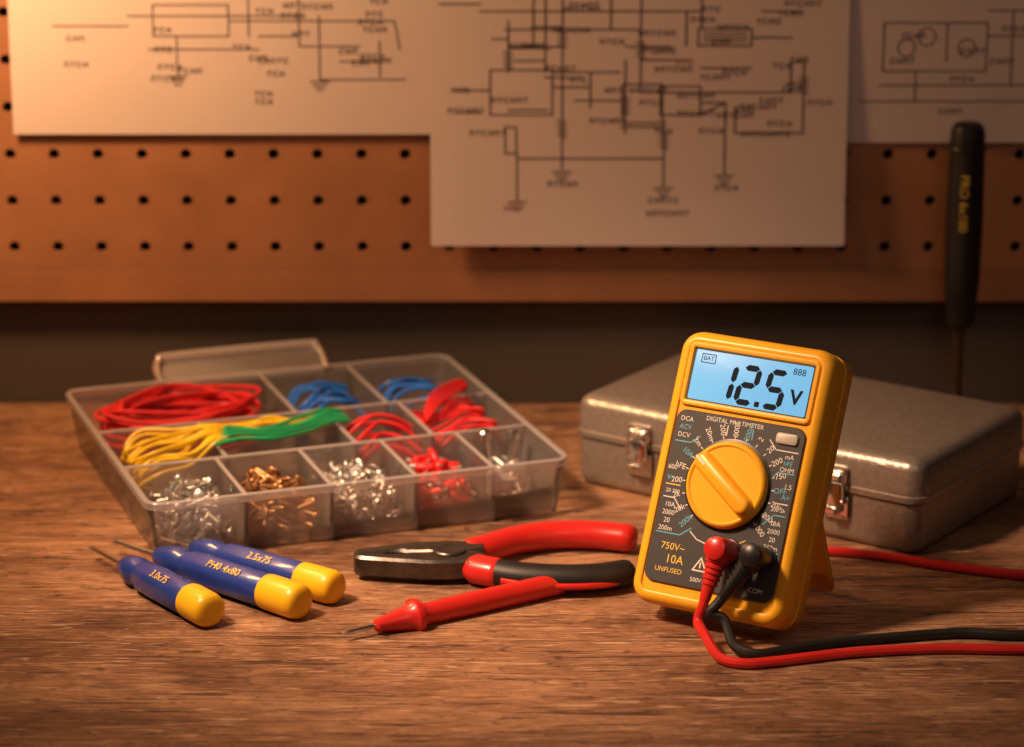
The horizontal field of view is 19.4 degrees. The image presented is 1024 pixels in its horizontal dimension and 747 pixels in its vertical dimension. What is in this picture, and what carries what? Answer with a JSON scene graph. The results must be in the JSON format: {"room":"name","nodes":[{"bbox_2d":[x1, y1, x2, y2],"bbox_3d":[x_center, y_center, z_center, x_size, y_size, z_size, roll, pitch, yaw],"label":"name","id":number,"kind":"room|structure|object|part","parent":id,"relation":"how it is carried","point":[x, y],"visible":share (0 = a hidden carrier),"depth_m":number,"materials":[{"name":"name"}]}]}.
{"room":"electronics workshop","nodes":[
{"label":"electronics workshop","id":0,"kind":"room"},
{"bbox_2d":[0,7,1023,402],"bbox_3d":[0.000,-0.350,1.661,3.000,2.260,0.080,0,16,0],"label":"wall","id":1,"kind":"structure","parent":0,"point":[522,352],"depth_m":1.72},
{"bbox_2d":[0,0,1023,301],"bbox_3d":[0.014,-0.226,1.650,1.152,0.383,0.012,0,16,0],"label":"pegboard","id":2,"kind":"object","parent":1,"relation":"attached to","point":[37,271],"visible":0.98,"depth_m":1.69,"materials":[{"name":"brown wood"}]},
{"bbox_2d":[8,0,429,133],"bbox_3d":[-0.155,-0.248,1.634,0.243,0.240,0.003,0,16,0],"label":"circuit schematic","id":3,"kind":"object","parent":2,"relation":"attached to","point":[77,66],"visible":1,"depth_m":1.66,"materials":[{"name":"paper"}]},
{"bbox_2d":[429,0,849,245],"bbox_3d":[0.070,-0.184,1.649,0.231,0.232,0.009,0,16,0],"label":"circuit schematic","id":4,"kind":"object","parent":2,"relation":"attached to","point":[553,122],"visible":1,"depth_m":1.66,"materials":[{"name":"paper"}]},
{"bbox_2d":[846,0,1023,142],"bbox_3d":[0.297,-0.246,1.636,0.245,0.245,0.002,0,16,0],"label":"circuit schematic","id":5,"kind":"object","parent":2,"relation":"attached to","point":[917,69],"visible":1,"depth_m":1.66,"materials":[{"name":"paper"}]},
{"bbox_2d":[944,121,988,396],"bbox_3d":[0.250,-0.061,1.673,0.024,0.162,0.038,0,16,0],"label":"screwdriver","id":6,"kind":"object","parent":2,"relation":"hanging from","point":[967,146],"visible":1,"depth_m":1.65,"materials":[{"name":"black plastic"}]},
{"bbox_3d":[0.250,-0.005,1.682,0.008,0.048,0.008,0,16,0],"label":"blade","id":7,"kind":"part","parent":6,"relation":"part of","materials":[{"name":"metal"}]},
{"bbox_2d":[959,176,969,231],"bbox_3d":[0.248,-0.093,1.645,0.005,0.031,0.001,0,16,0],"label":"print","id":8,"kind":"object","parent":6,"relation":"attached to","point":[964,181],"depth_m":1.65},
{"bbox_3d":[0.000,1.115,0.764,3.000,0.040,2.632,0,16,0],"label":"floor","id":9,"kind":"structure","parent":0,"visible":0},
{"bbox_2d":[0,403,1023,746],"bbox_3d":[0.000,0.513,1.388,1.640,0.760,0.931,0,16,0],"label":"workbench","id":10,"kind":"object","parent":9,"relation":"on","point":[88,659],"visible":0.42,"depth_m":1.35,"materials":[{"name":"brown wood"}]},
{"bbox_2d":[88,546,224,626],"bbox_3d":[-0.172,0.097,1.426,0.017,0.017,0.116,-12,19,-34],"label":"screwdriver","id":11,"kind":"object","parent":10,"relation":"on","point":[194,602],"visible":1,"depth_m":1.40,"materials":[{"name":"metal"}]},
{"bbox_3d":[-0.196,0.089,1.458,0.003,0.003,0.035,-12,19,-34],"label":"blade","id":12,"kind":"part","parent":11,"relation":"part of","materials":[{"name":"silver metal"}]},
{"bbox_3d":[-0.168,0.099,1.421,0.016,0.017,0.064,-12,19,-34],"label":"handle","id":13,"kind":"part","parent":11,"relation":"part of","materials":[{"name":"blue plastic"}]},
{"bbox_2d":[149,570,169,582],"bbox_3d":[-0.165,0.095,1.408,0.003,0.002,0.014,-12,19,-34],"label":"print","id":14,"kind":"object","parent":11,"relation":"on","point":[155,576],"depth_m":1.41},
{"bbox_2d":[111,539,311,618],"bbox_3d":[-0.147,0.094,1.435,0.135,0.017,0.017,14,21,41],"label":"screwdriver","id":15,"kind":"object","parent":10,"relation":"on","point":[273,593],"visible":0.95,"depth_m":1.41,"materials":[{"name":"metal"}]},
{"bbox_3d":[-0.184,0.086,1.468,0.035,0.003,0.003,14,21,40],"label":"blade","id":16,"kind":"part","parent":15,"relation":"part of","materials":[{"name":"silver metal"}]},
{"bbox_3d":[-0.143,0.095,1.432,0.078,0.017,0.016,14,21,40],"label":"handle","id":17,"kind":"part","parent":15,"relation":"part of","materials":[{"name":"blue plastic"}]},
{"bbox_2d":[206,560,239,574],"bbox_3d":[-0.136,0.092,1.418,0.022,0.002,0.003,14,21,41],"label":"print","id":18,"kind":"object","parent":15,"relation":"on","point":[210,560],"depth_m":1.42},
{"bbox_2d":[140,533,345,603],"bbox_3d":[-0.133,0.090,1.450,0.130,0.017,0.017,12,20,37],"label":"screwdriver","id":19,"kind":"object","parent":10,"relation":"on","point":[326,585],"visible":0.67,"depth_m":1.43,"materials":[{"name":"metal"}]},
{"bbox_3d":[-0.169,0.083,1.478,0.037,0.003,0.003,12,20,37],"label":"blade","id":20,"kind":"part","parent":19,"relation":"part of","materials":[{"name":"silver metal"}]},
{"bbox_3d":[-0.128,0.091,1.446,0.073,0.017,0.016,12,20,37],"label":"handle","id":21,"kind":"part","parent":19,"relation":"part of","materials":[{"name":"blue plastic"}]},
{"bbox_2d":[246,552,271,562],"bbox_3d":[-0.121,0.088,1.433,0.015,0.002,0.003,12,20,37],"label":"print","id":22,"kind":"object","parent":19,"relation":"on","point":[250,552],"depth_m":1.43},
{"bbox_2d":[66,338,567,550],"bbox_3d":[-0.110,0.033,1.595,0.221,0.042,0.228,-6,17,-19],"label":"organizer box","id":23,"kind":"object","parent":10,"relation":"on","point":[543,461],"depth_m":1.60,"materials":[{"name":"plastic"}]},
{"bbox_3d":[-0.180,0.027,1.628,0.092,0.030,0.063,-8,18,-25],"label":"red wire coil","id":24,"kind":"part","parent":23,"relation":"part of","materials":[{"name":"red plastic"}]},
{"bbox_2d":[149,475,232,545],"bbox_3d":[-0.161,0.067,1.503,0.037,0.030,0.058,-6,17,-19],"label":"screws","id":25,"kind":"object","parent":23,"relation":"in","point":[187,525],"visible":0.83,"depth_m":1.49,"materials":[{"name":"metal"}]},
{"bbox_2d":[121,415,332,490],"bbox_3d":[-0.147,0.040,1.569,0.112,0.026,0.051,-6,17,-19],"label":"wire bundle","id":26,"kind":"object","parent":23,"relation":"in","point":[212,431],"visible":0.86,"depth_m":1.56,"materials":[{"name":"yellow plastic"}]},
{"bbox_3d":[-0.152,-0.006,1.681,0.102,0.017,0.022,-6,17,-19],"label":"folding handle","id":27,"kind":"part","parent":23,"relation":"part of","materials":[{"name":"plastic"}]},
{"bbox_2d":[241,466,320,535],"bbox_3d":[-0.121,0.064,1.516,0.040,0.028,0.057,-6,17,-19],"label":"screws","id":28,"kind":"object","parent":23,"relation":"in","point":[285,514],"visible":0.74,"depth_m":1.50,"materials":[{"name":"gold metal"}]},
{"bbox_2d":[215,408,349,445],"bbox_3d":[-0.120,0.029,1.568,0.083,0.006,0.029,-9,19,-29],"label":"wire bundle","id":29,"kind":"object","parent":23,"relation":"in","point":[322,417],"visible":1,"depth_m":1.57,"materials":[{"name":"green plastic"}]},
{"bbox_2d":[287,380,371,444],"bbox_3d":[-0.103,0.019,1.647,0.040,0.024,0.050,-6,17,-19],"label":"bundle","id":30,"kind":"object","parent":23,"relation":"in","point":[341,396],"visible":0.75,"depth_m":1.65,"materials":[{"name":"blue plastic"}]},
{"bbox_2d":[321,458,401,523],"bbox_3d":[-0.080,0.059,1.531,0.039,0.028,0.052,-6,17,-19],"label":"nuts","id":31,"kind":"object","parent":23,"relation":"in","point":[359,504],"visible":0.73,"depth_m":1.51,"materials":[{"name":"metal"}]},
{"bbox_2d":[344,413,422,462],"bbox_3d":[-0.070,0.036,1.591,0.037,0.029,0.038,-6,17,-19],"label":"wire bundle","id":32,"kind":"object","parent":23,"relation":"in","point":[399,424],"visible":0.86,"depth_m":1.58,"materials":[{"name":"red plastic"}]},
{"bbox_2d":[377,377,455,432],"bbox_3d":[-0.055,0.015,1.663,0.041,0.024,0.048,-6,17,-19],"label":"bundle","id":33,"kind":"object","parent":23,"relation":"in","point":[414,383],"visible":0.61,"depth_m":1.66,"materials":[{"name":"blue plastic"}]},
{"bbox_2d":[405,447,476,509],"bbox_3d":[-0.040,0.055,1.544,0.037,0.027,0.051,-6,17,-19],"label":"connectors","id":34,"kind":"object","parent":23,"relation":"in","point":[431,494],"visible":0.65,"depth_m":1.53,"materials":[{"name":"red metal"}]},
{"bbox_2d":[411,379,498,453],"bbox_3d":[-0.035,0.021,1.617,0.040,0.022,0.076,-6,17,-19],"label":"wire bundle","id":35,"kind":"object","parent":23,"relation":"in","point":[453,387],"visible":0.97,"depth_m":1.61,"materials":[{"name":"red plastic"}]},
{"bbox_2d":[490,455,531,495],"bbox_3d":[-0.005,0.054,1.557,0.026,0.022,0.054,-6,17,-19],"label":"bolts","id":36,"kind":"object","parent":23,"relation":"in","point":[511,482],"visible":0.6,"depth_m":1.54,"materials":[{"name":"metal"}]},
{"bbox_2d":[478,429,519,462],"bbox_3d":[-0.006,0.043,1.565,0.023,0.031,0.012,-6,17,-19],"label":"bolt","id":37,"kind":"object","parent":36,"relation":"on","point":[484,435],"visible":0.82,"depth_m":1.56,"materials":[{"name":"metal"}]},
{"bbox_2d":[342,576,564,633],"bbox_3d":[-0.026,0.109,1.397,0.122,0.018,0.018,-11,20,-30],"label":"probe","id":38,"kind":"object","parent":10,"relation":"on","point":[414,615],"visible":1,"depth_m":1.39,"materials":[{"name":"plastic"}]},
{"bbox_2d":[354,520,637,592],"bbox_3d":[-0.007,0.089,1.456,0.139,0.014,0.080,0,16,0],"label":"pliers","id":39,"kind":"object","parent":10,"relation":"on","point":[478,560],"visible":0.98,"depth_m":1.44,"materials":[{"name":"metal"}]},
{"bbox_2d":[634,332,851,630],"bbox_3d":[0.108,0.049,1.390,0.079,0.126,0.081,10,19,30],"label":"digital multimeter","id":40,"kind":"object","parent":10,"relation":"on","point":[749,449],"visible":0.97,"depth_m":1.37,"materials":[{"name":"yellow plastic"}]},
{"bbox_3d":[0.098,0.060,1.375,0.066,0.081,0.002,10,-5,30],"label":"plate","id":41,"kind":"part","parent":40,"relation":"part of","materials":[{"name":"black plastic"}]},
{"bbox_2d":[655,415,798,593],"bbox_3d":[0.097,0.059,1.375,0.063,0.076,0.001,10,-5,30],"label":"print","id":42,"kind":"object","parent":40,"relation":"attached to","point":[697,438],"depth_m":1.38},
{"bbox_2d":[578,354,1023,552],"bbox_3d":[0.148,0.038,1.568,0.206,0.049,0.134,11,20,34],"label":"case","id":43,"kind":"object","parent":10,"relation":"on","point":[913,467],"visible":0.56,"depth_m":1.52,"materials":[{"name":"paint"}]},
{"bbox_2d":[693,536,1023,668],"bbox_3d":[0.228,0.086,1.401,0.292,0.050,0.154,0,16,0],"label":"lead","id":44,"kind":"object","parent":10,"relation":"on","point":[719,551],"visible":0.9,"depth_m":1.35,"materials":[{"name":"plastic"}]},
{"bbox_2d":[705,543,1023,657],"bbox_3d":[0.304,0.093,1.380,0.437,0.050,0.030,-2,17,-8],"label":"lead","id":45,"kind":"object","parent":10,"relation":"on","point":[753,558],"visible":1,"depth_m":1.35,"materials":[{"name":"plastic"}]}
]}

